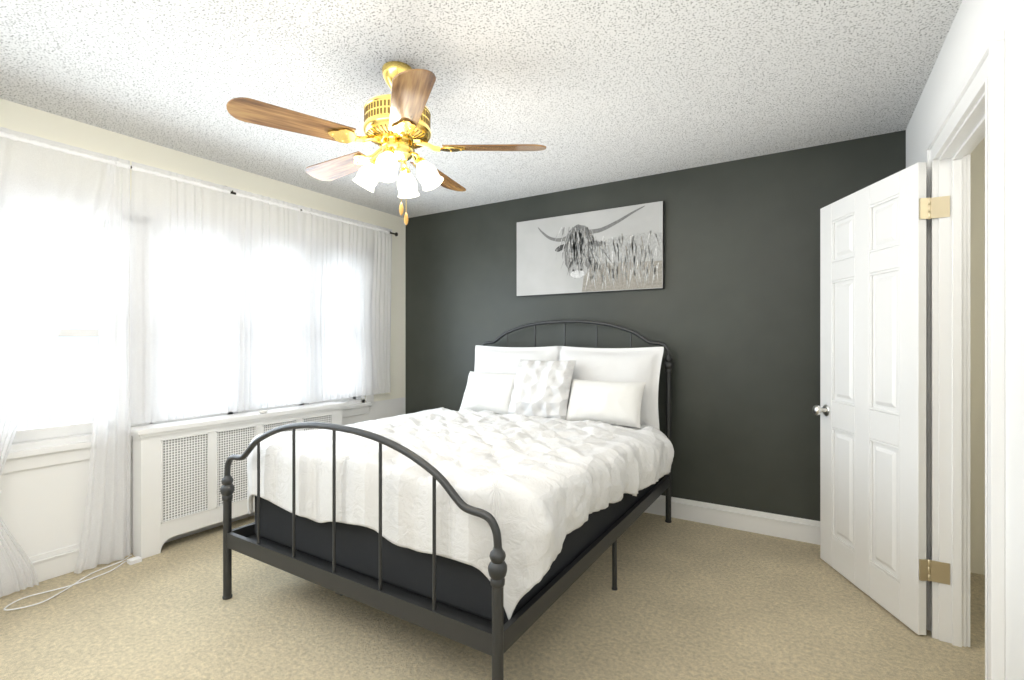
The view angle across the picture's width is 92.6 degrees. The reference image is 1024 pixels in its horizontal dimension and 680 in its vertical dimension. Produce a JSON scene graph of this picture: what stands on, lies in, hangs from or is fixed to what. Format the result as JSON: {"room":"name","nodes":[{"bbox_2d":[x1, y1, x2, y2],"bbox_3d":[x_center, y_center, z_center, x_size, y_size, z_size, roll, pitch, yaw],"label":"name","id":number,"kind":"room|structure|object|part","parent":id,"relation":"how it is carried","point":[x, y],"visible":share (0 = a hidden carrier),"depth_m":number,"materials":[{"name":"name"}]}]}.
{"room":"bedroom","nodes":[
{"label":"bedroom","id":0,"kind":"room"},
{"bbox_2d":[0,98,405,556],"bbox_3d":[-2.259,0.030,3.146,0.220,2.480,4.200,0,0,32],"label":"wall","id":1,"kind":"structure","parent":0,"point":[42,509],"depth_m":2.82,"materials":[{"name":"white paint"}]},
{"bbox_2d":[29,512,254,581],"bbox_3d":[-2.104,1.198,3.168,0.020,0.145,4.000,0,0,32],"label":"baseboard","id":2,"kind":"structure","parent":1,"relation":"attached to","point":[54,563],"depth_m":2.64,"materials":[{"name":"white wood"}]},
{"bbox_2d":[9,214,364,451],"bbox_3d":[-2.204,-0.090,3.183,0.155,1.320,3.060,0,0,32],"label":"window","id":3,"kind":"structure","parent":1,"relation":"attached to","point":[37,437],"depth_m":2.73,"materials":[{"name":"white"}]},
{"bbox_2d":[2,402,371,473],"bbox_3d":[-2.126,0.619,3.135,0.038,0.102,3.160,0,0,32],"label":"window sill","id":4,"kind":"structure","parent":1,"relation":"attached to","point":[22,460],"depth_m":2.61,"materials":[{"name":"white wood"}]},
{"bbox_2d":[0,127,397,597],"bbox_3d":[-2.100,0.095,3.069,0.129,2.320,3.776,0,0,32],"label":"curtains","id":5,"kind":"object","parent":1,"relation":"hanging from","point":[217,299],"visible":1,"depth_m":3.00,"materials":[{"name":"white fabric"}]},
{"bbox_3d":[-2.659,0.107,2.127,0.044,2.295,1.545,0,0,32],"label":"panel","id":6,"kind":"part","parent":5,"relation":"part of","materials":[{"name":"white fabric"}]},
{"bbox_3d":[-2.285,0.107,2.734,0.049,2.295,0.251,0,0,32],"label":"panel","id":7,"kind":"part","parent":5,"relation":"part of","materials":[{"name":"white fabric"}]},
{"bbox_3d":[-2.112,-1.025,3.077,0.100,0.080,3.776,0,0,32],"label":"rod","id":8,"kind":"part","parent":5,"relation":"part of","materials":[{"name":"white metal"}]},
{"bbox_3d":[-1.939,-0.273,3.323,0.061,1.535,1.103,0,0,32],"label":"panel","id":9,"kind":"part","parent":5,"relation":"part of","materials":[{"name":"white fabric"}]},
{"bbox_3d":[-1.403,-0.273,4.193,0.058,1.535,1.000,0,0,32],"label":"panel","id":10,"kind":"part","parent":5,"relation":"part of","materials":[{"name":"white fabric"}]},
{"bbox_2d":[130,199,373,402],"bbox_3d":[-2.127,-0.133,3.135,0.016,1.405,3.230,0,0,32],"label":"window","id":11,"kind":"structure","parent":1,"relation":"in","point":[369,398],"depth_m":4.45,"materials":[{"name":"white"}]},
{"bbox_2d":[0,0,961,217],"bbox_3d":[-0.022,-1.270,1.882,5.515,0.120,4.600,0,0,32],"label":"ceiling","id":12,"kind":"structure","parent":0,"point":[586,93],"depth_m":2.25,"materials":[{"name":"white paint"}]},
{"bbox_2d":[226,61,545,224],"bbox_3d":[-0.541,-0.861,2.220,1.238,0.697,1.269,0,0,32],"label":"fan","id":13,"kind":"object","parent":12,"relation":"hanging from","point":[396,127],"visible":1,"depth_m":2.08,"materials":[{"name":"brown wood"}]},
{"label":"blade","id":14,"kind":"part","parent":13,"relation":"part of","materials":[{"name":"brown wood"}]},
{"bbox_3d":[-0.864,-0.860,2.439,0.460,0.006,0.146,0,-12,36],"label":"blade","id":15,"kind":"part","parent":13,"relation":"part of","materials":[{"name":"brown wood"}]},
{"bbox_3d":[-0.527,-0.889,2.203,0.562,0.639,0.577,0,0,32],"label":"motor","id":16,"kind":"part","parent":13,"relation":"part of","materials":[{"name":"gold metal"}]},
{"bbox_3d":[-0.374,-0.860,1.772,0.146,0.006,0.460,-13,4,-18],"label":"blade","id":17,"kind":"part","parent":13,"relation":"part of","materials":[{"name":"brown wood"}]},
{"label":"blade","id":18,"kind":"part","parent":13,"relation":"part of","materials":[{"name":"brown wood"}]},
{"label":"blade","id":19,"kind":"part","parent":13,"relation":"part of","materials":[{"name":"brown wood"}]},
{"bbox_2d":[0,512,984,679],"bbox_3d":[-0.022,1.330,1.882,5.515,0.120,4.600,0,0,32],"label":"floor","id":20,"kind":"structure","parent":0,"point":[689,600],"depth_m":2.16,"materials":[{"name":"beige carpet"}]},
{"bbox_2d":[3,554,141,610],"bbox_3d":[-2.267,1.258,2.569,0.139,0.021,0.603,0,0,18],"label":"cable","id":21,"kind":"object","parent":20,"relation":"on","point":[134,560],"visible":0.92,"depth_m":2.56,"materials":[{"name":"white plastic"}]},
{"bbox_2d":[131,401,346,558],"bbox_3d":[-1.822,0.894,3.465,0.176,0.752,1.470,0,0,32],"label":"radiator cover","id":22,"kind":"object","parent":20,"relation":"on","point":[178,470],"visible":0.69,"depth_m":3.07,"materials":[{"name":"white wood"}]},
{"bbox_2d":[220,320,673,679],"bbox_3d":[-0.134,0.556,2.898,1.898,1.428,2.226,0,0,32],"label":"bed","id":23,"kind":"object","parent":20,"relation":"on","point":[509,503],"visible":1,"depth_m":2.12,"materials":[{"name":"white fabric"}]},
{"bbox_2d":[246,407,673,621],"bbox_3d":[-0.251,0.707,2.709,1.898,0.502,1.630,0,0,32],"label":"duvet","id":24,"kind":"object","parent":23,"relation":"on","point":[556,489],"depth_m":2.06,"materials":[{"name":"white fabric"}]},
{"bbox_2d":[459,371,521,415],"bbox_3d":[-0.177,0.405,3.770,0.506,0.303,0.202,0,0,32],"label":"pillow","id":25,"kind":"object","parent":23,"relation":"on","point":[493,392],"depth_m":3.70,"materials":[{"name":"white fabric"}]},
{"bbox_2d":[506,358,576,424],"bbox_3d":[0.202,0.355,3.490,0.470,0.428,0.236,0,0,32],"label":"pillow","id":26,"kind":"object","parent":23,"relation":"on","point":[538,388],"depth_m":3.42,"materials":[{"name":"white fabric"}]},
{"bbox_2d":[564,379,645,427],"bbox_3d":[0.612,0.415,3.259,0.527,0.280,0.202,0,0,32],"label":"pillow","id":27,"kind":"object","parent":23,"relation":"on","point":[614,403],"depth_m":3.19,"materials":[{"name":"white fabric"}]},
{"bbox_2d":[549,346,663,431],"bbox_3d":[0.653,0.325,3.487,0.810,0.558,0.207,0,0,32],"label":"pillow","id":28,"kind":"object","parent":23,"relation":"on","point":[592,364],"depth_m":3.39,"materials":[{"name":"white fabric"}]},
{"bbox_2d":[406,130,984,574],"bbox_3d":[1.020,0.030,3.707,5.210,2.480,0.200,0,0,32],"label":"wall","id":29,"kind":"structure","parent":0,"point":[728,315],"depth_m":3.35,"materials":[{"name":"paint"}]},
{"bbox_2d":[516,201,663,296],"bbox_3d":[0.568,-0.685,3.841,1.230,0.630,0.038,0,0,32],"label":"framed picture","id":30,"kind":"object","parent":29,"relation":"attached to","point":[613,249],"visible":1,"depth_m":3.78},
{"bbox_2d":[644,495,819,544],"bbox_3d":[0.599,1.198,3.838,3.915,0.145,0.020,0,0,32],"label":"baseboard","id":31,"kind":"structure","parent":29,"relation":"attached to","point":[783,526],"depth_m":3.26,"materials":[{"name":"white wood"}]},
{"bbox_2d":[906,0,1023,679],"bbox_3d":[1.202,0.030,1.009,0.085,2.480,4.200,0,0,32],"label":"wall","id":32,"kind":"structure","parent":0,"point":[975,24],"depth_m":1.32,"materials":[{"name":"white paint"}]},
{"bbox_2d":[820,162,949,634],"bbox_3d":[1.809,0.251,2.429,0.102,2.020,0.796,0,0,4],"label":"door leaf","id":33,"kind":"structure","parent":32,"relation":"in","point":[873,390],"depth_m":2.34,"materials":[{"name":"white wood"}]},
{"bbox_2d":[812,405,829,415],"bbox_3d":[1.797,0.397,2.766,0.169,0.070,0.125,0,0,32],"label":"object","id":34,"kind":"structure","parent":33,"relation":"attached to","point":[818,409],"depth_m":2.75,"materials":[{"name":"silver metal"}]},
{"bbox_3d":[1.786,0.210,2.067,0.102,1.632,0.025,0,0,32],"label":"door hinges","id":35,"kind":"part","parent":33,"relation":"part of","materials":[{"name":"gold metal"}]},
{"bbox_2d":[926,30,1004,679],"bbox_3d":[1.640,0.206,1.732,0.129,2.128,0.936,0,0,32],"label":"door frame","id":36,"kind":"structure","parent":32,"relation":"attached to","point":[986,74],"depth_m":2.02,"materials":[{"name":"white wood"}]},
{"label":"outside","id":37,"kind":"structure","parent":0,"visible":0},
{"bbox_2d":[18,229,102,429],"bbox_3d":[-3.218,-0.180,3.809,0.050,3.900,6.100,0,0,32],"label":"sky","id":38,"kind":"structure","parent":37,"point":[48,368],"depth_m":3.67,"materials":[{"name":"white"}]}
]}

